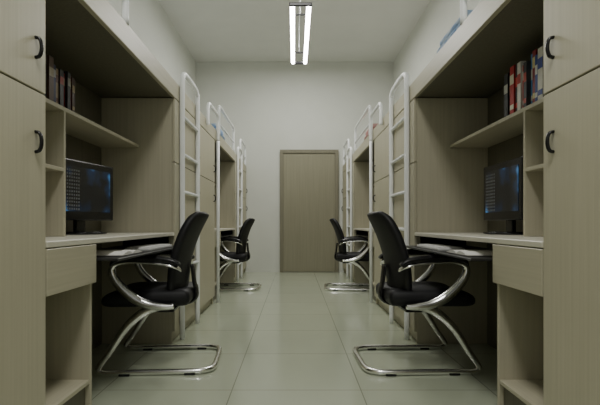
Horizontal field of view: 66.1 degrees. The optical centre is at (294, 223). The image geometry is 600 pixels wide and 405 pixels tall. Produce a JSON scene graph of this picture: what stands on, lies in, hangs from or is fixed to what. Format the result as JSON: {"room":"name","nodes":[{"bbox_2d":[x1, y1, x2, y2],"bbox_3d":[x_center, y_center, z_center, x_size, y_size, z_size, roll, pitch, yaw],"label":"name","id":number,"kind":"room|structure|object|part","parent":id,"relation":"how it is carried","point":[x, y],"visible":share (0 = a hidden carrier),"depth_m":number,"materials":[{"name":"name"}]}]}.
{"room":"dormitory room","nodes":[
{"label":"dormitory room","id":0,"kind":"room"},
{"bbox_2d":[108,0,195,103],"bbox_3d":[-1.800,-1.010,3.480,0.100,3.720,9.360,0,0,0],"label":"wall","id":1,"kind":"structure","parent":0,"point":[148,20],"depth_m":6.07,"materials":[{"name":"paint"}]},
{"bbox_2d":[92,272,496,404],"bbox_3d":[0.000,0.900,3.530,3.700,0.100,9.460,0,0,0],"label":"floor","id":2,"kind":"structure","parent":0,"point":[290,340],"depth_m":2.89,"materials":[{"name":"tile"}]},
{"bbox_2d":[0,0,44,404],"bbox_3d":[-1.272,-0.022,0.765,0.896,1.745,1.626,0,0,0],"label":"wardrobe","id":3,"kind":"object","parent":2,"relation":"on","point":[22,22],"visible":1,"depth_m":1.44,"materials":[{"name":"brown wood"}]},
{"bbox_3d":[-0.860,-0.668,1.374,0.019,0.450,0.403,0,0,0],"label":"door","id":4,"kind":"part","parent":3,"relation":"part of","materials":[{"name":"brown wood"}]},
{"bbox_3d":[-0.838,-0.580,1.514,0.027,0.077,0.016,0,0,0],"label":"handle","id":5,"kind":"part","parent":3,"relation":"part of","materials":[{"name":"black plastic"}]},
{"bbox_3d":[-0.838,-0.270,1.514,0.027,0.077,0.016,0,0,0],"label":"handle","id":6,"kind":"part","parent":3,"relation":"part of","materials":[{"name":"black plastic"}]},
{"bbox_2d":[45,232,173,404],"bbox_3d":[-1.073,0.455,2.425,0.615,0.790,1.684,0,0,0],"label":"desk","id":7,"kind":"object","parent":2,"relation":"on","point":[73,269],"visible":0.67,"depth_m":1.96,"materials":[{"name":"brown wood"}]},
{"bbox_2d":[45,380,88,404],"bbox_3d":[-1.116,0.671,1.782,0.488,0.018,0.361,0,0,0],"label":"shelf","id":8,"kind":"object","parent":7,"relation":"attached to","point":[57,392],"depth_m":1.84,"materials":[{"name":"brown wood"}]},
{"bbox_3d":[-1.117,0.467,1.971,0.494,0.767,0.018,0,0,0],"label":"panel","id":9,"kind":"part","parent":7,"relation":"part of","materials":[{"name":"brown wood"}]},
{"bbox_3d":[-0.859,0.169,1.782,0.018,0.163,0.395,0,0,0],"label":"drawer","id":10,"kind":"part","parent":7,"relation":"part of","materials":[{"name":"brown wood"}]},
{"bbox_2d":[66,158,112,234],"bbox_3d":[-1.229,-0.150,2.686,0.244,0.418,0.500,0,0,12],"label":"monitor","id":11,"kind":"object","parent":7,"relation":"on","point":[89,186],"visible":0.81,"depth_m":2.67,"materials":[{"name":"black plastic"}]},
{"bbox_2d":[45,81,138,235],"bbox_3d":[-1.240,-0.418,2.425,0.280,0.954,1.684,0,0,0],"label":"bookshelf","id":12,"kind":"object","parent":7,"relation":"on","point":[79,135],"visible":0.48,"depth_m":2.31,"materials":[{"name":"brown wood"}]},
{"bbox_2d":[42,54,45,96],"bbox_3d":[-1.199,-0.662,2.062,0.161,0.204,0.036,0,0,0],"label":"book","id":13,"kind":"object","parent":12,"relation":"on","point":[45,54],"visible":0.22,"depth_m":2.07,"materials":[{"name":"paper"}]},
{"bbox_2d":[46,55,53,100],"bbox_3d":[-1.188,-0.662,2.102,0.161,0.204,0.040,0,0,0],"label":"book","id":14,"kind":"object","parent":12,"relation":"on","point":[49,60],"visible":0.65,"depth_m":2.09,"materials":[{"name":"paper"}]},
{"bbox_3d":[-1.234,-0.259,1.891,0.268,0.018,0.617,0,0,0],"label":"shelf","id":15,"kind":"part","parent":12,"relation":"part of","materials":[{"name":"brown wood"}]},
{"bbox_2d":[54,65,55,101],"bbox_3d":[-1.194,-0.650,2.138,0.161,0.180,0.030,0,0,0],"label":"book","id":16,"kind":"object","parent":12,"relation":"on","point":[54,65],"visible":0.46,"depth_m":2.14,"materials":[{"name":"paper"}]},
{"bbox_2d":[56,68,58,103],"bbox_3d":[-1.201,-0.647,2.172,0.161,0.174,0.036,0,0,0],"label":"book","id":17,"kind":"object","parent":12,"relation":"on","point":[57,70],"visible":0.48,"depth_m":2.18,"materials":[{"name":"paper"}]},
{"bbox_2d":[58,69,63,106],"bbox_3d":[-1.194,-0.649,2.210,0.161,0.178,0.036,0,0,0],"label":"book","id":18,"kind":"object","parent":12,"relation":"on","point":[61,73],"visible":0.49,"depth_m":2.21,"materials":[{"name":"paper"}]},
{"bbox_2d":[64,73,64,106],"bbox_3d":[-1.208,-0.650,2.248,0.161,0.179,0.036,0,0,0],"label":"book","id":19,"kind":"object","parent":12,"relation":"on","point":[64,73],"visible":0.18,"depth_m":2.26,"materials":[{"name":"paper"}]},
{"bbox_2d":[64,71,70,109],"bbox_3d":[-1.196,-0.656,2.282,0.161,0.191,0.030,0,0,0],"label":"book","id":20,"kind":"object","parent":12,"relation":"on","point":[67,74],"visible":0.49,"depth_m":2.27,"materials":[{"name":"paper"}]},
{"bbox_2d":[71,77,74,111],"bbox_3d":[-1.204,-0.652,2.345,0.161,0.182,0.030,0,0,0],"label":"book","id":21,"kind":"object","parent":12,"relation":"on","point":[72,78],"visible":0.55,"depth_m":2.33,"materials":[{"name":"paper"}]},
{"bbox_3d":[-1.374,-0.418,2.425,0.012,0.954,1.684,0,0,0],"label":"panel","id":22,"kind":"part","parent":12,"relation":"part of","materials":[{"name":"brown wood"}]},
{"bbox_3d":[-1.234,-0.550,2.425,0.268,0.020,1.684,0,0,0],"label":"shelf","id":23,"kind":"part","parent":12,"relation":"part of","materials":[{"name":"brown wood"}]},
{"bbox_3d":[-1.373,0.468,2.425,0.015,0.765,1.684,0,0,0],"label":"panel","id":24,"kind":"part","parent":7,"relation":"part of","materials":[{"name":"brown wood"}]},
{"bbox_2d":[96,250,142,255],"bbox_3d":[-0.900,0.140,2.280,0.210,0.019,0.300,0,0,0],"label":"open book","id":25,"kind":"object","parent":7,"relation":"on","point":[98,252],"visible":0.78,"depth_m":2.19,"materials":[{"name":"white paper"}]},
{"bbox_2d":[96,236,173,260],"bbox_3d":[-0.983,0.122,2.608,0.435,0.079,1.247,0,0,0],"label":"keyboard tray","id":26,"kind":"object","parent":7,"relation":"on","point":[128,241],"depth_m":2.64,"materials":[{"name":"black plastic"}]},
{"bbox_2d":[125,244,171,250],"bbox_3d":[-0.870,0.139,2.780,0.150,0.021,0.440,0,0,0],"label":"keyboard","id":27,"kind":"object","parent":7,"relation":"on","point":[148,247],"visible":1,"depth_m":2.63,"materials":[{"name":"white plastic"}]},
{"bbox_2d":[45,0,199,339],"bbox_3d":[-1.276,-0.280,2.095,0.929,2.260,3.990,0,0,0],"label":"bed","id":28,"kind":"object","parent":2,"relation":"on","point":[89,40],"visible":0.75,"depth_m":2.60,"materials":[{"name":"brown wood"}]},
{"bbox_3d":[-0.863,-1.213,1.325,0.036,0.393,2.090,0,0,0],"label":"guard rail","id":29,"kind":"part","parent":28,"relation":"part of","materials":[{"name":"white metal"}]},
{"bbox_2d":[101,98,215,343],"bbox_3d":[-1.272,-0.022,4.090,0.896,1.745,1.636,0,0,0],"label":"wardrobe","id":30,"kind":"object","parent":2,"relation":"on","point":[146,178],"visible":0.54,"depth_m":3.27,"materials":[{"name":"brown wood"}]},
{"bbox_3d":[-0.860,-0.668,3.682,0.019,0.450,0.814,0,0,0],"label":"door","id":31,"kind":"part","parent":30,"relation":"part of","materials":[{"name":"brown wood"}]},
{"bbox_3d":[-0.860,0.164,3.682,0.019,1.202,0.814,0,0,0],"label":"door","id":32,"kind":"part","parent":30,"relation":"part of","materials":[{"name":"brown wood"}]},
{"bbox_3d":[-0.860,-0.668,4.498,0.019,0.450,0.814,0,0,0],"label":"door","id":33,"kind":"part","parent":30,"relation":"part of","materials":[{"name":"brown wood"}]},
{"bbox_3d":[-0.860,0.164,4.498,0.019,1.202,0.814,0,0,0],"label":"door","id":34,"kind":"part","parent":30,"relation":"part of","materials":[{"name":"brown wood"}]},
{"bbox_2d":[95,211,221,376],"bbox_3d":[-0.798,0.387,2.860,0.669,0.928,0.610,0,0,-4],"label":"office chair","id":35,"kind":"object","parent":2,"relation":"on","point":[151,295],"visible":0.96,"depth_m":2.64,"materials":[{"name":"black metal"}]},
{"bbox_3d":[-0.843,0.340,2.602,0.400,0.292,0.082,0,0,-4],"label":"armrest","id":36,"kind":"part","parent":35,"relation":"part of","materials":[{"name":"silver metal"}]},
{"bbox_3d":[-0.870,0.431,2.855,0.500,0.107,0.473,0,0,-4],"label":"seat","id":37,"kind":"part","parent":35,"relation":"part of","materials":[{"name":"black fabric"}]},
{"bbox_3d":[-0.878,0.340,3.110,0.400,0.292,0.082,0,0,-4],"label":"armrest","id":38,"kind":"part","parent":35,"relation":"part of","materials":[{"name":"silver metal"}]},
{"bbox_3d":[-0.780,0.491,2.861,0.160,0.017,0.510,0,0,-4],"label":"seat plate","id":39,"kind":"part","parent":35,"relation":"part of","materials":[{"name":"black metal"}]},
{"bbox_3d":[-0.649,0.173,2.870,0.242,0.526,0.483,0,0,-4],"label":"backrest","id":40,"kind":"part","parent":35,"relation":"part of","materials":[{"name":"black fabric"}]},
{"bbox_2d":[216,141,219,302],"bbox_3d":[-0.830,-0.025,5.000,0.036,1.749,0.036,0,0,0],"label":"support post","id":41,"kind":"object","parent":2,"relation":"on","point":[217,142],"visible":1,"depth_m":4.99,"materials":[{"name":"white metal"}]},
{"bbox_2d":[200,102,245,281],"bbox_3d":[-1.276,-0.260,6.130,0.929,2.220,4.040,0,0,0],"label":"bed","id":42,"kind":"object","parent":2,"relation":"on","point":[227,154],"visible":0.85,"depth_m":6.48,"materials":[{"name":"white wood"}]},
{"bbox_3d":[-0.830,-1.045,4.710,0.036,0.290,0.620,0,0,0],"label":"guard rail","id":43,"kind":"part","parent":42,"relation":"part of","materials":[{"name":"white metal"}]},
{"bbox_2d":[211,123,224,139],"bbox_3d":[-1.123,-1.101,5.700,0.475,0.179,0.600,0,0,0],"label":"quilt","id":44,"kind":"object","parent":42,"relation":"on","point":[212,124],"visible":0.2,"depth_m":5.68,"materials":[{"name":"blue fabric"}]},
{"bbox_3d":[-0.863,-1.193,5.875,0.036,0.353,1.290,0,0,0],"label":"guard rail","id":45,"kind":"part","parent":42,"relation":"part of","materials":[{"name":"white metal"}]},
{"bbox_3d":[-0.863,-1.193,7.685,0.036,0.353,0.770,0,0,0],"label":"guard rail","id":46,"kind":"part","parent":42,"relation":"part of","materials":[{"name":"white metal"}]},
{"bbox_2d":[213,228,234,300],"bbox_3d":[-1.115,0.455,5.755,0.530,0.790,1.684,0,0,0],"label":"desk","id":47,"kind":"object","parent":2,"relation":"on","point":[224,232],"visible":0.19,"depth_m":5.57,"materials":[{"name":"brown wood"}]},
{"bbox_3d":[-1.117,0.467,5.301,0.494,0.767,0.018,0,0,0],"label":"panel","id":48,"kind":"part","parent":47,"relation":"part of","materials":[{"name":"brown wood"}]},
{"bbox_2d":[220,230,232,236],"bbox_3d":[-1.040,0.122,5.939,0.320,0.079,1.247,0,0,0],"label":"keyboard tray","id":49,"kind":"object","parent":47,"relation":"on","point":[223,233],"depth_m":6.55,"materials":[{"name":"black plastic"}]},
{"bbox_2d":[214,162,246,282],"bbox_3d":[-1.272,-0.022,7.375,0.896,1.745,1.546,0,0,0],"label":"wardrobe","id":50,"kind":"object","parent":2,"relation":"on","point":[227,169],"visible":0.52,"depth_m":6.60,"materials":[{"name":"brown wood"}]},
{"bbox_3d":[-0.860,-0.668,6.989,0.019,0.450,0.769,0,0,0],"label":"door","id":51,"kind":"part","parent":50,"relation":"part of","materials":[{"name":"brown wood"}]},
{"bbox_3d":[-0.860,0.164,6.989,0.019,1.202,0.769,0,0,0],"label":"door","id":52,"kind":"part","parent":50,"relation":"part of","materials":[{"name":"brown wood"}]},
{"bbox_3d":[-0.860,-0.668,7.761,0.019,0.450,0.769,0,0,0],"label":"door","id":53,"kind":"part","parent":50,"relation":"part of","materials":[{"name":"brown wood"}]},
{"bbox_3d":[-0.860,0.164,7.761,0.019,1.202,0.769,0,0,0],"label":"door","id":54,"kind":"part","parent":50,"relation":"part of","materials":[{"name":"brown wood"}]},
{"bbox_2d":[220,218,260,290],"bbox_3d":[-0.788,0.387,6.120,0.669,0.928,0.610,0,0,3],"label":"office chair","id":55,"kind":"object","parent":2,"relation":"on","point":[240,255],"visible":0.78,"depth_m":5.91,"materials":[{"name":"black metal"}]},
{"bbox_3d":[-0.864,0.340,5.869,0.400,0.292,0.082,0,0,3],"label":"armrest","id":56,"kind":"part","parent":55,"relation":"part of","materials":[{"name":"silver metal"}]},
{"bbox_3d":[-0.860,0.431,6.124,0.500,0.107,0.473,0,0,3],"label":"seat","id":57,"kind":"part","parent":55,"relation":"part of","materials":[{"name":"black fabric"}]},
{"bbox_3d":[-0.837,0.340,6.377,0.400,0.292,0.082,0,0,3],"label":"armrest","id":58,"kind":"part","parent":55,"relation":"part of","materials":[{"name":"silver metal"}]},
{"bbox_3d":[-0.639,0.173,6.112,0.242,0.526,0.483,0,0,3],"label":"backrest","id":59,"kind":"part","parent":55,"relation":"part of","materials":[{"name":"black fabric"}]},
{"bbox_2d":[324,218,368,290],"bbox_3d":[0.728,0.387,6.120,0.669,0.928,0.610,0,0,4],"label":"office chair","id":60,"kind":"object","parent":2,"relation":"on","point":[343,256],"visible":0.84,"depth_m":5.90,"materials":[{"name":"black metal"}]},
{"bbox_3d":[0.579,0.173,6.130,0.242,0.526,0.483,0,0,4],"label":"backrest","id":61,"kind":"part","parent":60,"relation":"part of","materials":[{"name":"black fabric"}]},
{"bbox_3d":[0.800,0.431,6.115,0.500,0.107,0.473,0,0,4],"label":"seat","id":62,"kind":"part","parent":60,"relation":"part of","materials":[{"name":"black fabric"}]},
{"bbox_3d":[0.773,0.340,5.862,0.400,0.292,0.082,0,0,4],"label":"armrest","id":63,"kind":"part","parent":60,"relation":"part of","materials":[{"name":"silver metal"}]},
{"bbox_3d":[0.808,0.340,6.370,0.400,0.292,0.082,0,0,4],"label":"armrest","id":64,"kind":"part","parent":60,"relation":"part of","materials":[{"name":"silver metal"}]},
{"bbox_2d":[342,162,374,282],"bbox_3d":[1.272,-0.022,7.375,0.896,1.745,1.546,0,0,0],"label":"wardrobe","id":65,"kind":"object","parent":2,"relation":"on","point":[360,169],"visible":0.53,"depth_m":6.60,"materials":[{"name":"brown wood"}]},
{"bbox_3d":[0.860,-0.668,7.761,0.019,0.450,0.769,0,0,0],"label":"door","id":66,"kind":"part","parent":65,"relation":"part of","materials":[{"name":"brown wood"}]},
{"bbox_3d":[0.860,0.164,7.761,0.019,1.202,0.769,0,0,0],"label":"door","id":67,"kind":"part","parent":65,"relation":"part of","materials":[{"name":"brown wood"}]},
{"bbox_3d":[0.860,-0.668,6.989,0.019,0.450,0.769,0,0,0],"label":"door","id":68,"kind":"part","parent":65,"relation":"part of","materials":[{"name":"brown wood"}]},
{"bbox_3d":[0.860,0.164,6.989,0.019,1.202,0.769,0,0,0],"label":"door","id":69,"kind":"part","parent":65,"relation":"part of","materials":[{"name":"brown wood"}]},
{"bbox_2d":[354,228,375,300],"bbox_3d":[1.115,0.455,5.755,0.530,0.790,1.684,0,0,0],"label":"desk","id":70,"kind":"object","parent":2,"relation":"on","point":[364,232],"visible":0.13,"depth_m":5.54,"materials":[{"name":"brown wood"}]},
{"bbox_2d":[356,230,368,236],"bbox_3d":[1.040,0.122,5.939,0.320,0.079,1.247,0,0,0],"label":"keyboard tray","id":71,"kind":"object","parent":70,"relation":"on","point":[365,233],"depth_m":6.55,"materials":[{"name":"black plastic"}]},
{"bbox_3d":[1.117,0.467,5.301,0.494,0.767,0.018,0,0,0],"label":"panel","id":72,"kind":"part","parent":70,"relation":"part of","materials":[{"name":"brown wood"}]},
{"bbox_2d":[343,102,388,281],"bbox_3d":[1.276,-0.260,6.130,0.929,2.220,4.040,0,0,0],"label":"bed","id":73,"kind":"object","parent":2,"relation":"on","point":[361,154],"visible":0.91,"depth_m":6.50,"materials":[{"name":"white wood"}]},
{"bbox_3d":[0.863,-1.193,7.685,0.036,0.353,0.770,0,0,0],"label":"guard rail","id":74,"kind":"part","parent":73,"relation":"part of","materials":[{"name":"white metal"}]},
{"bbox_3d":[0.863,-1.193,5.875,0.036,0.353,1.290,0,0,0],"label":"guard rail","id":75,"kind":"part","parent":73,"relation":"part of","materials":[{"name":"white metal"}]},
{"bbox_2d":[364,123,377,139],"bbox_3d":[1.123,-1.101,5.700,0.475,0.179,0.600,0,0,0],"label":"quilt","id":76,"kind":"object","parent":73,"relation":"on","point":[374,124],"visible":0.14,"depth_m":5.68,"materials":[{"name":"red fabric"}]},
{"bbox_3d":[0.830,-1.045,4.710,0.036,0.290,0.620,0,0,0],"label":"guard rail","id":77,"kind":"part","parent":73,"relation":"part of","materials":[{"name":"white metal"}]},
{"bbox_2d":[369,141,372,302],"bbox_3d":[0.830,-0.025,5.000,0.036,1.749,0.036,0,0,0],"label":"support post","id":78,"kind":"object","parent":2,"relation":"on","point":[370,142],"visible":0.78,"depth_m":4.99,"materials":[{"name":"white metal"}]},
{"bbox_2d":[353,211,482,375],"bbox_3d":[0.718,0.387,2.860,0.669,0.928,0.610,0,0,-2],"label":"office chair","id":79,"kind":"object","parent":2,"relation":"on","point":[424,296],"visible":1,"depth_m":2.64,"materials":[{"name":"black fabric"}]},
{"bbox_3d":[0.569,0.173,2.855,0.242,0.526,0.483,0,0,-2],"label":"backrest","id":80,"kind":"part","parent":79,"relation":"part of","materials":[{"name":"black fabric"}]},
{"bbox_3d":[0.772,0.340,3.116,0.400,0.292,0.082,0,0,-2],"label":"armrest","id":81,"kind":"part","parent":79,"relation":"part of","materials":[{"name":"silver metal"}]},
{"bbox_3d":[0.700,0.491,2.859,0.160,0.017,0.510,0,0,-2],"label":"seat plate","id":82,"kind":"part","parent":79,"relation":"part of","materials":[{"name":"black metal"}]},
{"bbox_3d":[0.790,0.431,2.862,0.500,0.107,0.473,0,0,-2],"label":"seat","id":83,"kind":"part","parent":79,"relation":"part of","materials":[{"name":"black fabric"}]},
{"bbox_3d":[0.790,0.340,2.608,0.400,0.292,0.082,0,0,-2],"label":"armrest","id":84,"kind":"part","parent":79,"relation":"part of","materials":[{"name":"silver metal"}]},
{"bbox_2d":[373,98,487,343],"bbox_3d":[1.272,-0.022,4.090,0.896,1.745,1.636,0,0,0],"label":"wardrobe","id":85,"kind":"object","parent":2,"relation":"on","point":[446,184],"visible":0.51,"depth_m":3.27,"materials":[{"name":"brown wood"}]},
{"bbox_3d":[0.860,-0.668,4.498,0.019,0.450,0.814,0,0,0],"label":"door","id":86,"kind":"part","parent":85,"relation":"part of","materials":[{"name":"brown wood"}]},
{"bbox_3d":[0.860,0.164,4.498,0.019,1.202,0.814,0,0,0],"label":"door","id":87,"kind":"part","parent":85,"relation":"part of","materials":[{"name":"brown wood"}]},
{"bbox_3d":[0.860,-0.668,3.682,0.019,0.450,0.814,0,0,0],"label":"door","id":88,"kind":"part","parent":85,"relation":"part of","materials":[{"name":"brown wood"}]},
{"bbox_3d":[0.860,0.164,3.682,0.019,1.202,0.814,0,0,0],"label":"door","id":89,"kind":"part","parent":85,"relation":"part of","materials":[{"name":"brown wood"}]},
{"bbox_2d":[389,0,543,339],"bbox_3d":[1.276,-0.280,2.095,0.929,2.260,3.990,0,0,0],"label":"bed","id":90,"kind":"object","parent":2,"relation":"on","point":[497,35],"visible":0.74,"depth_m":2.57,"materials":[{"name":"brown wood"}]},
{"bbox_2d":[437,10,472,52],"bbox_3d":[1.123,-1.085,2.700,0.475,0.149,0.500,0,0,0],"label":"quilt","id":91,"kind":"object","parent":90,"relation":"on","point":[456,25],"visible":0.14,"depth_m":2.68,"materials":[{"name":"blue fabric"}]},
{"bbox_3d":[0.863,-1.213,1.325,0.036,0.393,2.090,0,0,0],"label":"guard rail","id":92,"kind":"part","parent":90,"relation":"part of","materials":[{"name":"white metal"}]},
{"bbox_2d":[406,232,543,404],"bbox_3d":[1.073,0.455,2.425,0.615,0.790,1.684,0,0,0],"label":"desk","id":93,"kind":"object","parent":2,"relation":"on","point":[515,269],"visible":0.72,"depth_m":1.96,"materials":[{"name":"brown wood"}]},
{"bbox_2d":[417,244,463,250],"bbox_3d":[0.870,0.139,2.780,0.150,0.021,0.440,0,0,0],"label":"keyboard","id":94,"kind":"object","parent":93,"relation":"on","point":[438,247],"visible":1,"depth_m":2.63,"materials":[{"name":"white plastic"}]},
{"bbox_2d":[406,236,492,260],"bbox_3d":[0.983,0.122,2.608,0.435,0.079,1.247,0,0,0],"label":"keyboard tray","id":95,"kind":"object","parent":93,"relation":"on","point":[459,241],"depth_m":2.71,"materials":[{"name":"black plastic"}]},
{"bbox_2d":[446,250,492,255],"bbox_3d":[0.900,0.140,2.280,0.210,0.019,0.300,0,0,0],"label":"open book","id":96,"kind":"object","parent":93,"relation":"on","point":[458,252],"visible":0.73,"depth_m":2.19,"materials":[{"name":"paper"}]},
{"bbox_3d":[1.373,0.468,2.425,0.015,0.765,1.684,0,0,0],"label":"panel","id":97,"kind":"part","parent":93,"relation":"part of","materials":[{"name":"brown wood"}]},
{"bbox_2d":[450,87,543,235],"bbox_3d":[1.240,-0.418,2.425,0.280,0.954,1.684,0,0,0],"label":"bookshelf","id":98,"kind":"object","parent":93,"relation":"on","point":[520,133],"visible":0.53,"depth_m":2.34,"materials":[{"name":"brown wood"}]},
{"bbox_3d":[1.234,-0.550,2.425,0.268,0.020,1.684,0,0,0],"label":"shelf","id":99,"kind":"part","parent":98,"relation":"part of","materials":[{"name":"brown wood"}]},
{"bbox_3d":[1.374,-0.418,2.425,0.012,0.954,1.684,0,0,0],"label":"panel","id":100,"kind":"part","parent":98,"relation":"part of","materials":[{"name":"brown wood"}]},
{"bbox_2d":[504,73,509,116],"bbox_3d":[1.193,-0.675,2.428,0.161,0.229,0.044,0,0,0],"label":"book","id":101,"kind":"object","parent":98,"relation":"on","point":[506,76],"visible":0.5,"depth_m":2.41,"materials":[{"name":"paper"}]},
{"bbox_2d":[510,65,514,113],"bbox_3d":[1.191,-0.683,2.357,0.161,0.246,0.044,0,0,0],"label":"book","id":102,"kind":"object","parent":98,"relation":"on","point":[512,69],"visible":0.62,"depth_m":2.35,"materials":[{"name":"paper"}]},
{"bbox_2d":[515,65,516,111],"bbox_3d":[1.197,-0.681,2.318,0.161,0.241,0.030,0,0,0],"label":"book","id":103,"kind":"object","parent":98,"relation":"on","point":[515,65],"visible":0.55,"depth_m":2.33,"materials":[{"name":"paper"}]},
{"bbox_2d":[517,61,525,110],"bbox_3d":[1.192,-0.681,2.284,0.161,0.241,0.036,0,0,0],"label":"book","id":104,"kind":"object","parent":98,"relation":"on","point":[520,64],"visible":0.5,"depth_m":2.27,"materials":[{"name":"paper"}]},
{"bbox_2d":[523,61,530,107],"bbox_3d":[1.188,-0.670,2.218,0.161,0.219,0.030,0,0,0],"label":"book","id":105,"kind":"object","parent":98,"relation":"on","point":[526,65],"visible":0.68,"depth_m":2.20,"materials":[{"name":"paper"}]},
{"bbox_2d":[531,54,531,103],"bbox_3d":[1.209,-0.684,2.183,0.161,0.248,0.036,0,0,0],"label":"book","id":106,"kind":"object","parent":98,"relation":"on","point":[531,54],"visible":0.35,"depth_m":2.20,"materials":[{"name":"paper"}]},
{"bbox_3d":[1.234,-0.259,1.891,0.268,0.018,0.617,0,0,0],"label":"shelf","id":107,"kind":"part","parent":98,"relation":"part of","materials":[{"name":"brown wood"}]},
{"bbox_2d":[532,49,537,102],"bbox_3d":[1.197,-0.686,2.149,0.161,0.250,0.030,0,0,0],"label":"book","id":108,"kind":"object","parent":98,"relation":"on","point":[535,52],"visible":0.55,"depth_m":2.15,"materials":[{"name":"paper"}]},
{"bbox_2d":[535,54,537,100],"bbox_3d":[1.192,-0.670,2.120,0.161,0.219,0.024,0,0,0],"label":"book","id":109,"kind":"object","parent":98,"relation":"on","point":[536,56],"visible":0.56,"depth_m":2.12,"materials":[{"name":"paper"}]},
{"bbox_2d":[538,45,545,99],"bbox_3d":[1.191,-0.680,2.085,0.161,0.239,0.044,0,0,0],"label":"book","id":110,"kind":"object","parent":98,"relation":"on","point":[541,94],"visible":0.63,"depth_m":2.07,"materials":[{"name":"paper"}]},
{"bbox_2d":[483,156,522,234],"bbox_3d":[1.230,-0.150,2.680,0.244,0.418,0.500,0,0,0],"label":"monitor","id":111,"kind":"object","parent":93,"relation":"on","point":[503,181],"visible":0.87,"depth_m":2.64,"materials":[{"name":"black plastic"}]},
{"bbox_3d":[0.859,0.169,1.782,0.018,0.163,0.395,0,0,0],"label":"drawer","id":112,"kind":"part","parent":93,"relation":"part of","materials":[{"name":"brown wood"}]},
{"bbox_3d":[1.117,0.467,1.971,0.494,0.767,0.018,0,0,0],"label":"panel","id":113,"kind":"part","parent":93,"relation":"part of","materials":[{"name":"brown wood"}]},
{"bbox_2d":[500,380,543,404],"bbox_3d":[1.116,0.671,1.782,0.488,0.018,0.361,0,0,0],"label":"shelf","id":114,"kind":"object","parent":93,"relation":"attached to","point":[530,392],"depth_m":1.84,"materials":[{"name":"brown wood"}]},
{"bbox_2d":[544,0,599,404],"bbox_3d":[1.272,-0.022,0.765,0.896,1.745,1.626,0,0,0],"label":"wardrobe","id":115,"kind":"object","parent":2,"relation":"on","point":[571,27],"visible":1,"depth_m":1.42,"materials":[{"name":"brown wood"}]},
{"bbox_3d":[0.838,-0.580,1.514,0.027,0.077,0.016,0,0,0],"label":"handle","id":116,"kind":"part","parent":115,"relation":"part of","materials":[{"name":"black plastic"}]},
{"bbox_3d":[0.838,-0.270,1.514,0.027,0.077,0.016,0,0,0],"label":"handle","id":117,"kind":"part","parent":115,"relation":"part of","materials":[{"name":"black plastic"}]},
{"bbox_3d":[0.860,-0.668,1.374,0.019,0.450,0.403,0,0,0],"label":"door","id":118,"kind":"part","parent":115,"relation":"part of","materials":[{"name":"brown wood"}]},
{"bbox_2d":[196,62,392,271],"bbox_3d":[0.000,-1.010,8.210,3.700,3.720,0.100,0,0,0],"label":"wall","id":119,"kind":"structure","parent":0,"point":[273,107],"depth_m":8.16,"materials":[{"name":"paint"}]},
{"bbox_2d":[280,150,338,271],"bbox_3d":[0.259,-0.231,8.134,1.032,2.159,0.049,0,0,0],"label":"door","id":120,"kind":"structure","parent":119,"relation":"in","point":[309,179],"depth_m":8.13,"materials":[{"name":"brown wood"}]},
{"bbox_2d":[158,0,430,61],"bbox_3d":[0.000,-2.920,3.530,3.700,0.100,9.460,0,0,0],"label":"ceiling","id":121,"kind":"structure","parent":0,"point":[211,30],"depth_m":6.77,"materials":[{"name":"paint"}]},
{"bbox_2d":[289,0,311,63],"bbox_3d":[0.045,-2.232,4.000,0.170,1.274,1.250,0,0,0],"label":"pendant light","id":122,"kind":"object","parent":121,"relation":"hanging from","point":[308,5],"visible":1,"depth_m":3.74,"materials":[{"name":"white plastic"}]},
{"bbox_2d":[393,0,480,103],"bbox_3d":[1.800,-1.010,3.480,0.100,3.720,9.360,0,0,0],"label":"wall","id":123,"kind":"structure","parent":0,"point":[421,46],"depth_m":6.16,"materials":[{"name":"paint"}]}
]}

